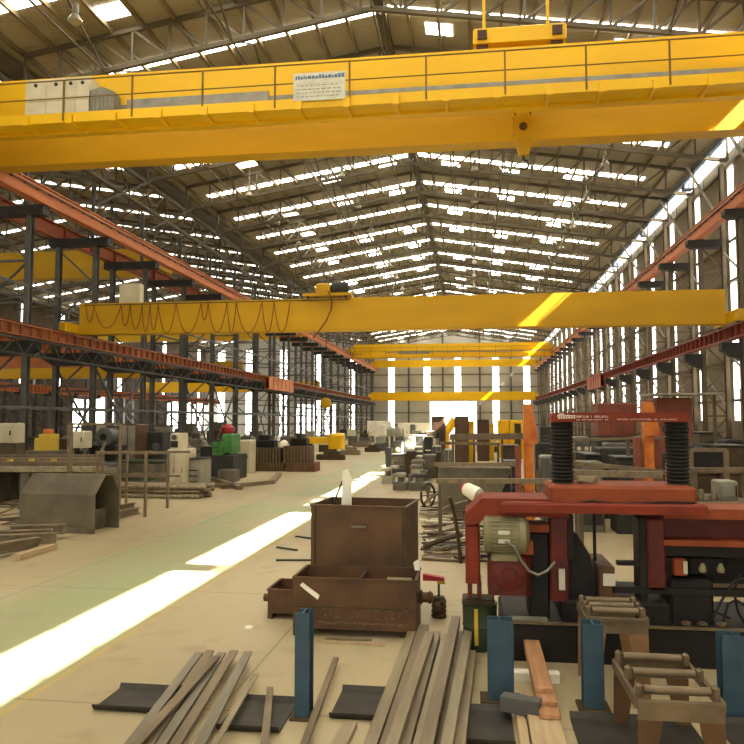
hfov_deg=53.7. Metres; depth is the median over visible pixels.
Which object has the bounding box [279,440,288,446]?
dome
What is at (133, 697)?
floor plate
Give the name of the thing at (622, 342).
window
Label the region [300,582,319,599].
paper label
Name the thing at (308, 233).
window
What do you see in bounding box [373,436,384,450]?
machine
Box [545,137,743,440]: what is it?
wall
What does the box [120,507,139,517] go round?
steel beam
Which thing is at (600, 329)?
window
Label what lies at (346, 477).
sheet offcut
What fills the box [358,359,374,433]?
lattice column
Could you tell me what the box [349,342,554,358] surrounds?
crane
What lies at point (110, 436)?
motor
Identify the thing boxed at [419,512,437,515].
steel offcut
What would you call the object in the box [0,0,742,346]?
ceiling
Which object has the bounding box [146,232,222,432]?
lattice column
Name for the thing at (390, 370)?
window
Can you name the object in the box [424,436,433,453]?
machine
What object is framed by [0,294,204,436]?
wall
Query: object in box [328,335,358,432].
lattice column
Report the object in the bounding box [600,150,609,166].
lamp
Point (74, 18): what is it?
lamp
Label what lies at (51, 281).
window
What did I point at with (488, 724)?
floor plate
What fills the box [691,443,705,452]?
machine
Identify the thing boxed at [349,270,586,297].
roof truss
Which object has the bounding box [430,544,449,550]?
steel offcut
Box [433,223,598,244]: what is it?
window
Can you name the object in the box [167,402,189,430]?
window
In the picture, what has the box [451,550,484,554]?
steel offcut
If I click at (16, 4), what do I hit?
window
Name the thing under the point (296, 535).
bar
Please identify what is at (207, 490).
tube
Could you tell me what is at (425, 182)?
window
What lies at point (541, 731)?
timber
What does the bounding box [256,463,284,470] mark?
stack
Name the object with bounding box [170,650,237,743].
bar
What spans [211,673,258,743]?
bar
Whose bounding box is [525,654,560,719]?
plank
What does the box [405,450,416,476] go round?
machine
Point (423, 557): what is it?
steel offcut
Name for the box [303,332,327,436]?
lattice column
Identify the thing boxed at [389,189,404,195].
window
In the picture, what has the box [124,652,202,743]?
bar
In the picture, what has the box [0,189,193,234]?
roof truss
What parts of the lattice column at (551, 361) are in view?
leg, leg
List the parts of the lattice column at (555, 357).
leg, leg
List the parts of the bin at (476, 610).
lid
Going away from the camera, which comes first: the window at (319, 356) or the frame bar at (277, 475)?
the frame bar at (277, 475)
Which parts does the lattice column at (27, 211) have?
post, leg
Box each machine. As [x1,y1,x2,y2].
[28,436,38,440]
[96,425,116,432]
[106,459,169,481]
[147,432,174,458]
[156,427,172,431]
[167,448,195,481]
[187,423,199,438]
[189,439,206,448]
[189,457,211,482]
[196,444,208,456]
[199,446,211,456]
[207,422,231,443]
[211,440,229,454]
[222,434,239,452]
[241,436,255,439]
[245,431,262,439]
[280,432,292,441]
[288,436,296,444]
[306,431,318,452]
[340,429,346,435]
[345,425,358,445]
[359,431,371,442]
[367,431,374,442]
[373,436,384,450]
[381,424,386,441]
[382,467,394,483]
[385,428,393,466]
[389,465,399,479]
[391,428,401,453]
[393,440,403,452]
[393,472,408,489]
[404,436,414,452]
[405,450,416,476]
[408,464,421,482]
[409,473,430,490]
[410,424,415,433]
[410,459,427,480]
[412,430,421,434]
[413,435,425,454]
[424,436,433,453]
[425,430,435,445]
[434,432,439,444]
[435,451,443,477]
[465,412,743,668]
[476,440,496,452]
[497,420,508,457]
[501,444,518,461]
[503,459,515,491]
[509,420,522,458]
[534,442,551,492]
[537,426,551,443]
[538,454,552,519]
[572,436,589,451]
[572,451,589,477]
[575,460,604,531]
[601,442,632,446]
[608,455,633,533]
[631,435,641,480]
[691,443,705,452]
[693,431,722,442]
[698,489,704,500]
[703,443,743,466]
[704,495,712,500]
[710,439,743,449]
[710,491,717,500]
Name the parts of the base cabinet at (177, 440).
panel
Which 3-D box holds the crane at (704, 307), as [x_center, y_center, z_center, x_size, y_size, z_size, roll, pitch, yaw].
[0.487,-2.342,30.132,27.060,1.425,2.600,-1,-4,8]
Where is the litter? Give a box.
[244,625,252,628]
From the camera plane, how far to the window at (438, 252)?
65.17 m
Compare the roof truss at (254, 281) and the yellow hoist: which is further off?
the roof truss at (254, 281)
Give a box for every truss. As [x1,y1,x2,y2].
[0,173,160,211]
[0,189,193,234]
[0,211,220,251]
[0,229,242,266]
[0,244,261,283]
[0,262,276,299]
[0,333,375,405]
[15,273,290,310]
[22,168,117,183]
[23,0,743,79]
[43,278,302,317]
[68,287,292,322]
[146,138,728,181]
[160,332,350,345]
[173,332,355,348]
[186,149,694,210]
[189,332,360,350]
[216,170,668,233]
[241,195,647,251]
[262,216,631,266]
[279,233,617,278]
[294,247,606,289]
[306,260,596,292]
[322,45,458,59]
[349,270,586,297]
[354,280,532,296]
[356,328,558,334]
[361,328,554,338]
[366,329,550,341]
[372,329,545,343]
[375,330,542,343]
[397,288,484,296]
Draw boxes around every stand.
[66,423,189,516]
[515,404,537,519]
[577,594,650,698]
[612,650,726,743]
[633,402,659,515]
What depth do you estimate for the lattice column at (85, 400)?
85.93 m
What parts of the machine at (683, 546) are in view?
post, name plate, motor, name plate, drip rail, guide rail, valve plate, valve knob, panel, valve knob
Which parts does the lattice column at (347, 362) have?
leg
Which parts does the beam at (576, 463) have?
leg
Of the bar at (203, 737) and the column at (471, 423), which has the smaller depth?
the bar at (203, 737)
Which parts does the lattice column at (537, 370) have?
leg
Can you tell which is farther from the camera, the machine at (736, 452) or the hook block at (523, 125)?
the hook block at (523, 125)
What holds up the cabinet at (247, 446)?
on the floor
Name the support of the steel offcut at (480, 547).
on the steel offcut
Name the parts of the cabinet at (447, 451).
door, door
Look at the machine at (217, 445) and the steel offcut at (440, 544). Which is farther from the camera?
the machine at (217, 445)
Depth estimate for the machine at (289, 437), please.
50.04 m
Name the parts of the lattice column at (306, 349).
leg, leg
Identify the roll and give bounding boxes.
[460,483,482,499]
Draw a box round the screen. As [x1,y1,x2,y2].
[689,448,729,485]
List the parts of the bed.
leg, panel, leg, flat rail, flat rail, flat rail, flat rail, leg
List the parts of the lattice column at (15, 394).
leg, leg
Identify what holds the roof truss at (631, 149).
attached to the ceiling
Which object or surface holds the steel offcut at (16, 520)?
on the steel offcut
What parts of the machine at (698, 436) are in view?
lid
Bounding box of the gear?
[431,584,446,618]
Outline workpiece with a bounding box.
[589,553,614,596]
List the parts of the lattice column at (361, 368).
leg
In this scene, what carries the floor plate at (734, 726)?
on the floor
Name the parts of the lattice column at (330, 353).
leg, leg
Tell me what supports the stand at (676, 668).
on the floor
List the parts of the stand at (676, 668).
leg, rail, leg, cross plate, leg, cross plate, rail, leg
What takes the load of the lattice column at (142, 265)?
on the floor
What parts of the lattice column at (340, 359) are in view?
leg, leg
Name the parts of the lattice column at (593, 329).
leg, leg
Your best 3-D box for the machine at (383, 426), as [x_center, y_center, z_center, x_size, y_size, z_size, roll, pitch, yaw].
[1.043,5.632,63.783,0.757,2.168,1.000,-1,-4,8]
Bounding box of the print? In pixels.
[296,82,340,97]
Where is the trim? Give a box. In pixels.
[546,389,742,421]
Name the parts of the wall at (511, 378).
post, post, post, post, post, post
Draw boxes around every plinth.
[0,443,23,454]
[209,453,246,478]
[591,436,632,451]
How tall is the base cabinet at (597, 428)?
1.039 m
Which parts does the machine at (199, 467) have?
lid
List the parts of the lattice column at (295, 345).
leg, leg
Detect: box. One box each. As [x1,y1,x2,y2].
[34,429,58,450]
[89,87,120,110]
[119,283,143,302]
[263,578,292,618]
[292,564,432,634]
[390,453,405,472]
[422,454,435,477]
[711,479,737,499]
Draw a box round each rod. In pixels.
[332,481,341,504]
[423,493,437,503]
[423,533,462,548]
[433,500,467,516]
[448,496,462,563]
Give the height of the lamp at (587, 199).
1.498 m
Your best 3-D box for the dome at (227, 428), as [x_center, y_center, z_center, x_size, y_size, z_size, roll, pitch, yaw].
[-6.286,2.476,32.062,0.600,0.380,0.600,-1,-4,8]
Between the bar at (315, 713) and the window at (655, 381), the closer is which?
the bar at (315, 713)
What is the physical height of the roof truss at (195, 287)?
3.990 m
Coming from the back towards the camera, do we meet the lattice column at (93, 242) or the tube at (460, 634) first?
the lattice column at (93, 242)
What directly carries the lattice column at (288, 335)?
on the floor
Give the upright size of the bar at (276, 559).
0.030 m
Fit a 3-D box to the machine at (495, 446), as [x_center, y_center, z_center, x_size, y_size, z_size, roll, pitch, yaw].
[9.140,5.841,58.014,1.842,0.989,2.050,-1,-4,8]
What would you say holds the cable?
hanging from the crane at (704, 307)
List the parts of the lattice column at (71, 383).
leg, leg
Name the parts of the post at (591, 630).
plate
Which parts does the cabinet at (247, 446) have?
door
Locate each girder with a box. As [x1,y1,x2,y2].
[0,72,368,344]
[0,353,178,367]
[543,137,739,341]
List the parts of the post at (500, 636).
plate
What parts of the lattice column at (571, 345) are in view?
leg, leg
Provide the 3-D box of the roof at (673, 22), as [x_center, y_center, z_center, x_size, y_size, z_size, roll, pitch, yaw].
[15.386,-8.321,67.118,0.060,1.257,99.026,-1,-4,8]
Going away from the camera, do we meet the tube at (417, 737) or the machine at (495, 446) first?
the tube at (417, 737)
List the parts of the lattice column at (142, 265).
leg, post, leg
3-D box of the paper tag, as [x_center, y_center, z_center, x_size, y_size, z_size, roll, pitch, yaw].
[2.478,2.172,7.679,0.123,0.124,0.010,-1,-4,8]
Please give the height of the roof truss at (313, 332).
3.990 m
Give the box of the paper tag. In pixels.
[603,574,614,585]
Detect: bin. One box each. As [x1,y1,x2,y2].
[309,497,419,566]
[461,593,497,652]
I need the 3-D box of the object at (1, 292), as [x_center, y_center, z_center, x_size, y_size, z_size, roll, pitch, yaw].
[-9.042,3.160,70.772,0.100,7.279,106.128,-1,-4,8]
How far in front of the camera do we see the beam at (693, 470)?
12.21 m
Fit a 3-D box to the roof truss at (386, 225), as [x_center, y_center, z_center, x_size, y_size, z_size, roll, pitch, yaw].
[4.993,-9.604,53.612,26.785,3.715,0.150,-1,-4,8]
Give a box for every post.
[289,608,313,721]
[480,616,519,704]
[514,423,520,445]
[575,619,611,712]
[715,630,743,716]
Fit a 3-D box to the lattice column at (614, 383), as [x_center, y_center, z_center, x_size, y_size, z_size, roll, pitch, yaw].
[18.142,-0.968,55.317,1.935,14.223,4.858,-1,-4,8]
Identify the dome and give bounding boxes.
[221,424,234,432]
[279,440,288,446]
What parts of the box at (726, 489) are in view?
door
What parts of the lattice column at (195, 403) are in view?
leg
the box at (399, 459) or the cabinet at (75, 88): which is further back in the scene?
the box at (399, 459)
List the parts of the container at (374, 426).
door, door, door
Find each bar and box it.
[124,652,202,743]
[130,655,219,743]
[144,650,213,743]
[156,652,225,743]
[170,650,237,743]
[194,651,251,743]
[211,477,242,489]
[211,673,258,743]
[214,483,228,487]
[220,480,273,488]
[261,687,272,743]
[270,473,280,483]
[276,546,297,550]
[276,559,310,560]
[295,535,310,538]
[300,657,338,743]
[331,720,356,743]
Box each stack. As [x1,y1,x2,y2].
[256,447,282,462]
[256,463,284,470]
[283,445,313,462]
[285,462,319,471]
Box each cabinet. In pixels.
[0,423,24,442]
[25,76,98,114]
[73,431,91,447]
[170,433,187,448]
[238,439,255,472]
[432,445,440,453]
[444,448,451,461]
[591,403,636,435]
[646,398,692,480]
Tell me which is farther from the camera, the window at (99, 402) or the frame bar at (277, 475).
the window at (99, 402)
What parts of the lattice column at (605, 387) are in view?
leg, leg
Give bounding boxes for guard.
[106,462,117,467]
[423,573,443,580]
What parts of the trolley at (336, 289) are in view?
motor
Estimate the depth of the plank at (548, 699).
6.18 m
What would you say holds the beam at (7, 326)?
attached to the lattice column
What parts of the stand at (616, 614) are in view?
leg, rail, cross plate, cross plate, leg, leg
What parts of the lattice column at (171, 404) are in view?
leg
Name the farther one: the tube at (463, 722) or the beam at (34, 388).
the beam at (34, 388)
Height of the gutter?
0.200 m
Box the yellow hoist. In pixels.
[307,433,344,450]
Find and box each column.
[0,171,55,453]
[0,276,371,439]
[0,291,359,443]
[1,379,19,422]
[31,353,50,435]
[42,180,152,438]
[59,379,78,437]
[83,379,100,422]
[99,209,191,427]
[104,378,120,422]
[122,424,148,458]
[123,378,139,423]
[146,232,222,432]
[156,379,170,424]
[170,379,178,427]
[178,251,246,445]
[187,392,196,422]
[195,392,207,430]
[206,266,266,452]
[230,279,283,439]
[250,289,297,439]
[265,333,295,441]
[279,334,307,435]
[292,340,318,435]
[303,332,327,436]
[314,332,337,436]
[323,332,350,434]
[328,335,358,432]
[335,339,363,428]
[342,343,368,435]
[348,367,365,433]
[353,359,370,432]
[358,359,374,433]
[469,421,473,461]
[489,424,493,459]
[533,357,545,425]
[536,357,548,425]
[538,341,550,425]
[542,337,554,425]
[545,333,559,425]
[549,328,564,412]
[553,328,569,412]
[558,328,576,435]
[563,328,582,435]
[569,330,590,445]
[576,330,598,442]
[584,285,608,403]
[596,273,619,402]
[605,260,630,402]
[618,243,648,434]
[635,222,670,398]
[656,197,697,430]
[682,164,731,438]
[718,137,743,443]
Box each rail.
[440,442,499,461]
[569,436,690,527]
[639,392,722,443]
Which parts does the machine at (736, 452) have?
lid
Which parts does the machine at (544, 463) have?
door, door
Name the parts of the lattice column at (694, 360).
leg, leg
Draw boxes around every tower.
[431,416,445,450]
[454,416,468,461]
[477,420,488,460]
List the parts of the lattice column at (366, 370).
leg, leg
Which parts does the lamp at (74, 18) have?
lamp shade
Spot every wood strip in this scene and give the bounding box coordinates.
[317,639,384,646]
[325,638,371,640]
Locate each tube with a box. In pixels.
[121,482,192,482]
[121,483,204,484]
[121,484,205,488]
[121,488,199,493]
[121,493,198,498]
[123,482,213,486]
[124,483,205,484]
[139,493,202,497]
[162,483,207,487]
[201,493,211,496]
[202,488,209,492]
[363,631,415,743]
[379,624,428,743]
[385,631,433,743]
[402,631,439,743]
[413,634,446,743]
[419,616,459,743]
[436,631,462,743]
[440,629,471,743]
[455,650,475,743]
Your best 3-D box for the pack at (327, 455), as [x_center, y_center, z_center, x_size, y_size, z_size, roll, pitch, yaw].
[-2.626,5.333,46.987,1.800,0.550,0.600,-1,-4,8]
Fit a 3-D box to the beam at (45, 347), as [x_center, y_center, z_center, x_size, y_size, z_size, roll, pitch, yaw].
[-9.462,1.318,70.409,0.340,0.590,106.800,-1,-4,8]
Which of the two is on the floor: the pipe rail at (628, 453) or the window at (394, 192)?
the pipe rail at (628, 453)
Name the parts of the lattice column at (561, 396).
leg, leg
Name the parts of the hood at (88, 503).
plate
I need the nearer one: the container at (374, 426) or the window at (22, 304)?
the window at (22, 304)
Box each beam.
[0,170,375,370]
[0,196,342,361]
[0,317,373,401]
[0,336,349,398]
[0,381,218,404]
[0,528,52,533]
[0,532,56,543]
[0,536,40,553]
[10,523,66,533]
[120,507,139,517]
[121,502,134,509]
[373,0,453,330]
[434,462,514,466]
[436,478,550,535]
[533,320,743,401]
[535,182,743,368]
[573,461,664,534]
[573,470,662,543]
[689,467,743,498]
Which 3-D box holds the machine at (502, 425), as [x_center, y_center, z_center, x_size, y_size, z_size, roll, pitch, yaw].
[8.927,4.539,50.037,0.725,2.536,2.050,-1,-4,8]
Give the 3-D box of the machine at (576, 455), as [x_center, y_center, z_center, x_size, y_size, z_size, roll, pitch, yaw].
[6.217,3.136,21.622,0.505,1.591,0.950,-1,-4,8]
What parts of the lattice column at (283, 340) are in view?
leg, leg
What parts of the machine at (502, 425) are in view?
door, door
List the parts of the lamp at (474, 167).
lamp shade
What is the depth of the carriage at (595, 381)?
55.11 m
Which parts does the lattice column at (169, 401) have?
leg, leg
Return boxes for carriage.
[265,376,293,392]
[587,373,604,389]
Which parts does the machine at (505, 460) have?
lid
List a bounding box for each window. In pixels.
[0,0,53,13]
[1,220,64,233]
[16,281,54,289]
[19,304,22,382]
[36,180,160,196]
[44,279,137,297]
[70,288,158,304]
[73,399,88,430]
[81,204,191,219]
[94,1,130,20]
[96,397,113,422]
[111,12,374,73]
[117,342,121,390]
[119,225,218,238]
[162,342,165,393]
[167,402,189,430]
[172,164,198,169]
[193,403,204,429]
[207,154,407,197]
[218,351,224,421]
[234,181,415,220]
[238,161,256,167]
[245,352,251,434]
[257,205,421,238]
[275,223,425,253]
[280,350,286,434]
[285,212,297,216]
[291,239,429,266]
[296,404,334,433]
[302,232,314,235]
[304,252,432,277]
[316,355,320,434]
[330,264,435,284]
[349,275,436,291]
[349,360,356,428]
[387,5,726,32]
[388,359,394,427]
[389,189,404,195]
[418,153,644,180]
[424,181,625,206]
[424,358,429,391]
[425,22,452,35]
[429,204,610,227]
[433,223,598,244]
[436,239,587,258]
[438,252,579,271]
[441,264,571,281]
[442,161,459,166]
[445,188,460,193]
[448,210,461,214]
[455,358,460,391]
[492,358,498,432]
[500,196,513,200]
[523,357,529,403]
[547,223,560,226]
[554,201,569,206]
[564,175,582,179]
[600,329,601,349]
[609,285,611,344]
[620,273,623,337]
[622,342,624,384]
[628,141,669,146]
[634,260,637,330]
[636,334,638,380]
[637,384,639,411]
[650,244,653,290]
[652,327,655,376]
[654,380,656,397]
[670,224,674,289]
[675,326,677,371]
[695,198,699,289]
[700,371,701,420]
[727,165,735,278]
[731,281,738,341]
[733,363,740,420]
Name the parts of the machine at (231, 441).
door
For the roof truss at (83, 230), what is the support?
attached to the ceiling
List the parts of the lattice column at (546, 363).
leg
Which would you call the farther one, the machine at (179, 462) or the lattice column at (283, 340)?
the lattice column at (283, 340)
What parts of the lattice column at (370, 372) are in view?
leg, leg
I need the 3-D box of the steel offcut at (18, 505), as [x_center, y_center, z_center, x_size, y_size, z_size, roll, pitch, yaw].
[-9.201,3.498,18.814,0.773,0.336,0.080,0,-4,3]
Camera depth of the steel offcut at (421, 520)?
17.85 m
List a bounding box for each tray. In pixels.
[120,67,743,108]
[356,350,549,354]
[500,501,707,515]
[511,616,547,621]
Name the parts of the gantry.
leg, leg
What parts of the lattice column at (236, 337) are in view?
leg, post, leg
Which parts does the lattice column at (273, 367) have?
leg, leg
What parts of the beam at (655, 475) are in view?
leg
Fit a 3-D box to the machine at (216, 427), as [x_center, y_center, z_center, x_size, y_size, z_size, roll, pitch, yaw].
[-16.584,6.604,79.943,2.348,2.358,1.600,-1,-4,8]
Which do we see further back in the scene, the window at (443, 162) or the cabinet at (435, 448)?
the window at (443, 162)
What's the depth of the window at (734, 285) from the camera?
33.00 m
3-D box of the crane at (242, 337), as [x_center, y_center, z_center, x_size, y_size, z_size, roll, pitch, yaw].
[-20.346,-4.032,80.455,25.300,1.350,3.000,-1,-4,8]
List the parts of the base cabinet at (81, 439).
door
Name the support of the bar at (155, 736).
on the floor plate at (133, 697)
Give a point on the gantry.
(484, 436)
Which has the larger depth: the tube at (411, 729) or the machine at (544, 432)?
the machine at (544, 432)
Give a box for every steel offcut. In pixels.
[0,503,19,505]
[0,505,19,513]
[1,512,19,515]
[1,519,18,524]
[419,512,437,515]
[419,518,451,522]
[419,529,454,534]
[421,522,452,527]
[421,541,456,543]
[421,556,464,561]
[422,554,452,557]
[424,550,450,554]
[427,532,450,535]
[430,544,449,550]
[434,543,456,545]
[437,525,460,530]
[442,547,483,552]
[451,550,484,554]
[453,553,464,559]
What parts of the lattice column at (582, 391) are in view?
leg, leg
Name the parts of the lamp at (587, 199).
lamp shade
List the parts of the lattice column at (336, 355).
leg, leg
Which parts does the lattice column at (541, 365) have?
leg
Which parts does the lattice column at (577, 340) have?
leg, leg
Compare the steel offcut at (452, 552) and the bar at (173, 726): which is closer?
the bar at (173, 726)
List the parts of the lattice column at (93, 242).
leg, post, leg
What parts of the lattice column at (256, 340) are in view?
leg, post, leg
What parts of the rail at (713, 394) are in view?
leg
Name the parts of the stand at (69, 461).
post, post, post, post, post, post, post, post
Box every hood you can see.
[19,473,119,533]
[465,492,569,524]
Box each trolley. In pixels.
[303,282,353,337]
[473,0,566,49]
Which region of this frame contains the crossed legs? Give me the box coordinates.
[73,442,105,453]
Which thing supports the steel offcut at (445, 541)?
on the steel offcut at (440, 544)
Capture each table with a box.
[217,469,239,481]
[697,493,743,597]
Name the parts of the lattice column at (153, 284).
leg, post, leg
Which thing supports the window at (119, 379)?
in the wall at (7, 311)
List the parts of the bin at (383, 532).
corner post, corner post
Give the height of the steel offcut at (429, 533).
0.056 m
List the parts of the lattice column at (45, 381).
leg, leg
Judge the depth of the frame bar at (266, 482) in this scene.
27.94 m
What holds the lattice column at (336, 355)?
on the floor
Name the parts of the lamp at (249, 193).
lamp shade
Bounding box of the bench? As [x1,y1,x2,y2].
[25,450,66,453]
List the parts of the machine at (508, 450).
lid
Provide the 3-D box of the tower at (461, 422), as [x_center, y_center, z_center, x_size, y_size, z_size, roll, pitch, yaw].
[4.962,3.819,40.535,0.790,2.721,2.050,-1,-4,8]
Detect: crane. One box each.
[0,31,743,172]
[0,249,171,282]
[0,361,242,378]
[59,289,743,336]
[98,333,301,341]
[138,381,319,392]
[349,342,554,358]
[368,391,537,400]
[370,359,539,367]
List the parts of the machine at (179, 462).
door, door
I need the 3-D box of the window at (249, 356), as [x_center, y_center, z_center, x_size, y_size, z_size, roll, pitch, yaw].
[-21.039,3.516,126.068,1.200,14.400,0.016,-1,-4,8]
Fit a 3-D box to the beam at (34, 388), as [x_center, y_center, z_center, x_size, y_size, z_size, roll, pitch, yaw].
[-32.459,2.265,82.618,0.340,0.870,88.800,-1,-4,8]
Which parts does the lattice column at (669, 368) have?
leg, leg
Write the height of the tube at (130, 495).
0.138 m
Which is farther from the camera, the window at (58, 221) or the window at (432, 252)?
the window at (432, 252)
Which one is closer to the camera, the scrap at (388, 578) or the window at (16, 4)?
the scrap at (388, 578)
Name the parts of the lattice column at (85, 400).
leg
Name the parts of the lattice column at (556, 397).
leg, leg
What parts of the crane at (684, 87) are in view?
handrail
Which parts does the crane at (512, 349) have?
handrail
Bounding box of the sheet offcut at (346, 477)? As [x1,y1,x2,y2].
[341,469,351,504]
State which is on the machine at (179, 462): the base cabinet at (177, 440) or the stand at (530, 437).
the base cabinet at (177, 440)
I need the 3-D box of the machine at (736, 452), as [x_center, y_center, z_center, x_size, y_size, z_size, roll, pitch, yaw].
[8.320,2.677,17.336,0.651,1.942,0.950,-1,-4,8]
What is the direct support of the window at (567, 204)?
attached to the ceiling
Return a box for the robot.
[446,417,454,447]
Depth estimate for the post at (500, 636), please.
6.55 m
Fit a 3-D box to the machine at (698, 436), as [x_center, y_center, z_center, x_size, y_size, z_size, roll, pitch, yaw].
[10.576,2.975,23.379,0.685,2.145,1.550,-1,-4,8]
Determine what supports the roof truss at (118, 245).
attached to the ceiling
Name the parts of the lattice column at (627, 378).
leg, leg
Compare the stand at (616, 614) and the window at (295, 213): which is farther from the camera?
the window at (295, 213)
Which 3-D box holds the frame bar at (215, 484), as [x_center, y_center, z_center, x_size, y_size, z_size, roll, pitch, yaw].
[-5.813,4.242,27.510,1.577,0.140,0.220,1,-4,-15]
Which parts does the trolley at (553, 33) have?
post, post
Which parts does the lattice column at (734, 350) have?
leg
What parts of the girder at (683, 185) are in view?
post, post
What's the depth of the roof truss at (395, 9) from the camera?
24.69 m
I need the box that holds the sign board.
[293,71,345,101]
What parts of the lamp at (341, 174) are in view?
lamp shade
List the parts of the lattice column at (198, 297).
leg, post, leg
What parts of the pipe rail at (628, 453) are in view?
leg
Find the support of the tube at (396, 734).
on the tube at (411, 729)
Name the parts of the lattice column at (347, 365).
leg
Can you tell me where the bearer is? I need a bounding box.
[12,543,57,560]
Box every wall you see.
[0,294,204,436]
[204,330,545,435]
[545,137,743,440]
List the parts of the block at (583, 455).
lid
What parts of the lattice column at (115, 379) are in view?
leg, leg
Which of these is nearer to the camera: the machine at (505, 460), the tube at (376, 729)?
the tube at (376, 729)
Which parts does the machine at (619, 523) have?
lid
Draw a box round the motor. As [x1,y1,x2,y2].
[90,428,126,460]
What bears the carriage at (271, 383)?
attached to the lattice column at (256, 340)
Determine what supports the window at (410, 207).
attached to the ceiling
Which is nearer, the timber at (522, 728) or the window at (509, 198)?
the timber at (522, 728)
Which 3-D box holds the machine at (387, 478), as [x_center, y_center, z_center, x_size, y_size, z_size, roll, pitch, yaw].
[0.648,4.139,29.457,0.459,0.622,0.700,-1,-4,8]
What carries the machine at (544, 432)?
on the floor
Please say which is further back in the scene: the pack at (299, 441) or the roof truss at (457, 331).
the roof truss at (457, 331)
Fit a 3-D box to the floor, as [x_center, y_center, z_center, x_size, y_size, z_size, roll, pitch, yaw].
[-8.153,6.310,55.332,60.700,0.300,136.000,-1,-4,8]
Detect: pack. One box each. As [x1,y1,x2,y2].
[256,435,277,446]
[290,433,308,445]
[316,451,345,459]
[319,445,332,451]
[341,447,360,454]
[353,441,371,446]
[365,445,379,451]
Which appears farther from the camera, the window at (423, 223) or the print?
the window at (423, 223)
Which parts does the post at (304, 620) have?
plate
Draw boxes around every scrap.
[387,577,411,580]
[413,560,419,570]
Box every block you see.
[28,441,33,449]
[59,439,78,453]
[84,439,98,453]
[320,332,331,419]
[500,691,541,715]
[512,112,534,169]
[578,452,600,460]
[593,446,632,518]
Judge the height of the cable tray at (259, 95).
0.520 m
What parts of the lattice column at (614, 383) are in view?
leg, leg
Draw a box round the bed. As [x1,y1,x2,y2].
[0,454,117,502]
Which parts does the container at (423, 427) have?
door, door, door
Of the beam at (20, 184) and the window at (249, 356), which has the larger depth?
the window at (249, 356)
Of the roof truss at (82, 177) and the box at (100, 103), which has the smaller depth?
the box at (100, 103)
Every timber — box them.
[514,668,559,683]
[515,714,530,743]
[523,690,566,743]
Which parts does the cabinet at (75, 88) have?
door, door, door, door, door, door, door, door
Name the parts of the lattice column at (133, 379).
leg, leg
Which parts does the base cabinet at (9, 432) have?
door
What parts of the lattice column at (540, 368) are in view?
leg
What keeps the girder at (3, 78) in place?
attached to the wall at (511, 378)
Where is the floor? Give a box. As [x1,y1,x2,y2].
[0,435,743,743]
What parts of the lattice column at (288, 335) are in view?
leg, leg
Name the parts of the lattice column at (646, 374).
leg, leg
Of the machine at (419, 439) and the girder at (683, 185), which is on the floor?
the machine at (419, 439)
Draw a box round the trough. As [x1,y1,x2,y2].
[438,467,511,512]
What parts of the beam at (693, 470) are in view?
leg, leg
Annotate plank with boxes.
[524,640,553,692]
[524,647,556,705]
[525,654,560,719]
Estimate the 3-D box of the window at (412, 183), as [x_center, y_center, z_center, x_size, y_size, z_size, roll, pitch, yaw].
[-3.073,-10.988,47.328,11.850,1.930,0.520,-1,-4,8]
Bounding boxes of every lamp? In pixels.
[67,0,82,25]
[245,169,252,196]
[295,224,301,245]
[338,157,345,177]
[355,185,361,208]
[387,248,391,265]
[471,150,478,170]
[471,182,477,202]
[471,206,477,227]
[569,212,575,228]
[583,174,590,201]
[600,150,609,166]
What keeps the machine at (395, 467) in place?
on the floor
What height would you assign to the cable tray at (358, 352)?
0.520 m
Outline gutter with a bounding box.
[0,49,374,343]
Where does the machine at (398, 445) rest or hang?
on the floor
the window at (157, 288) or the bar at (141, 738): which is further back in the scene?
the window at (157, 288)
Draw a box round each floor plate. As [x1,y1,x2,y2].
[92,682,191,711]
[216,694,293,732]
[329,684,384,719]
[467,703,515,743]
[569,711,703,743]
[725,717,743,743]
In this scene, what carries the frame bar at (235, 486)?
on the floor
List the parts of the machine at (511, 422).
door, door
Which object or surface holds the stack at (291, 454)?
on the stack at (313, 466)
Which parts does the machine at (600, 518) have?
panel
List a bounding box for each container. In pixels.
[367,421,391,441]
[398,423,430,436]
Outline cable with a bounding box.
[84,299,349,332]
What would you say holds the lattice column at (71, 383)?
on the floor
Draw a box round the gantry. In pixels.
[450,433,522,461]
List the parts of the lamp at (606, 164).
lamp shade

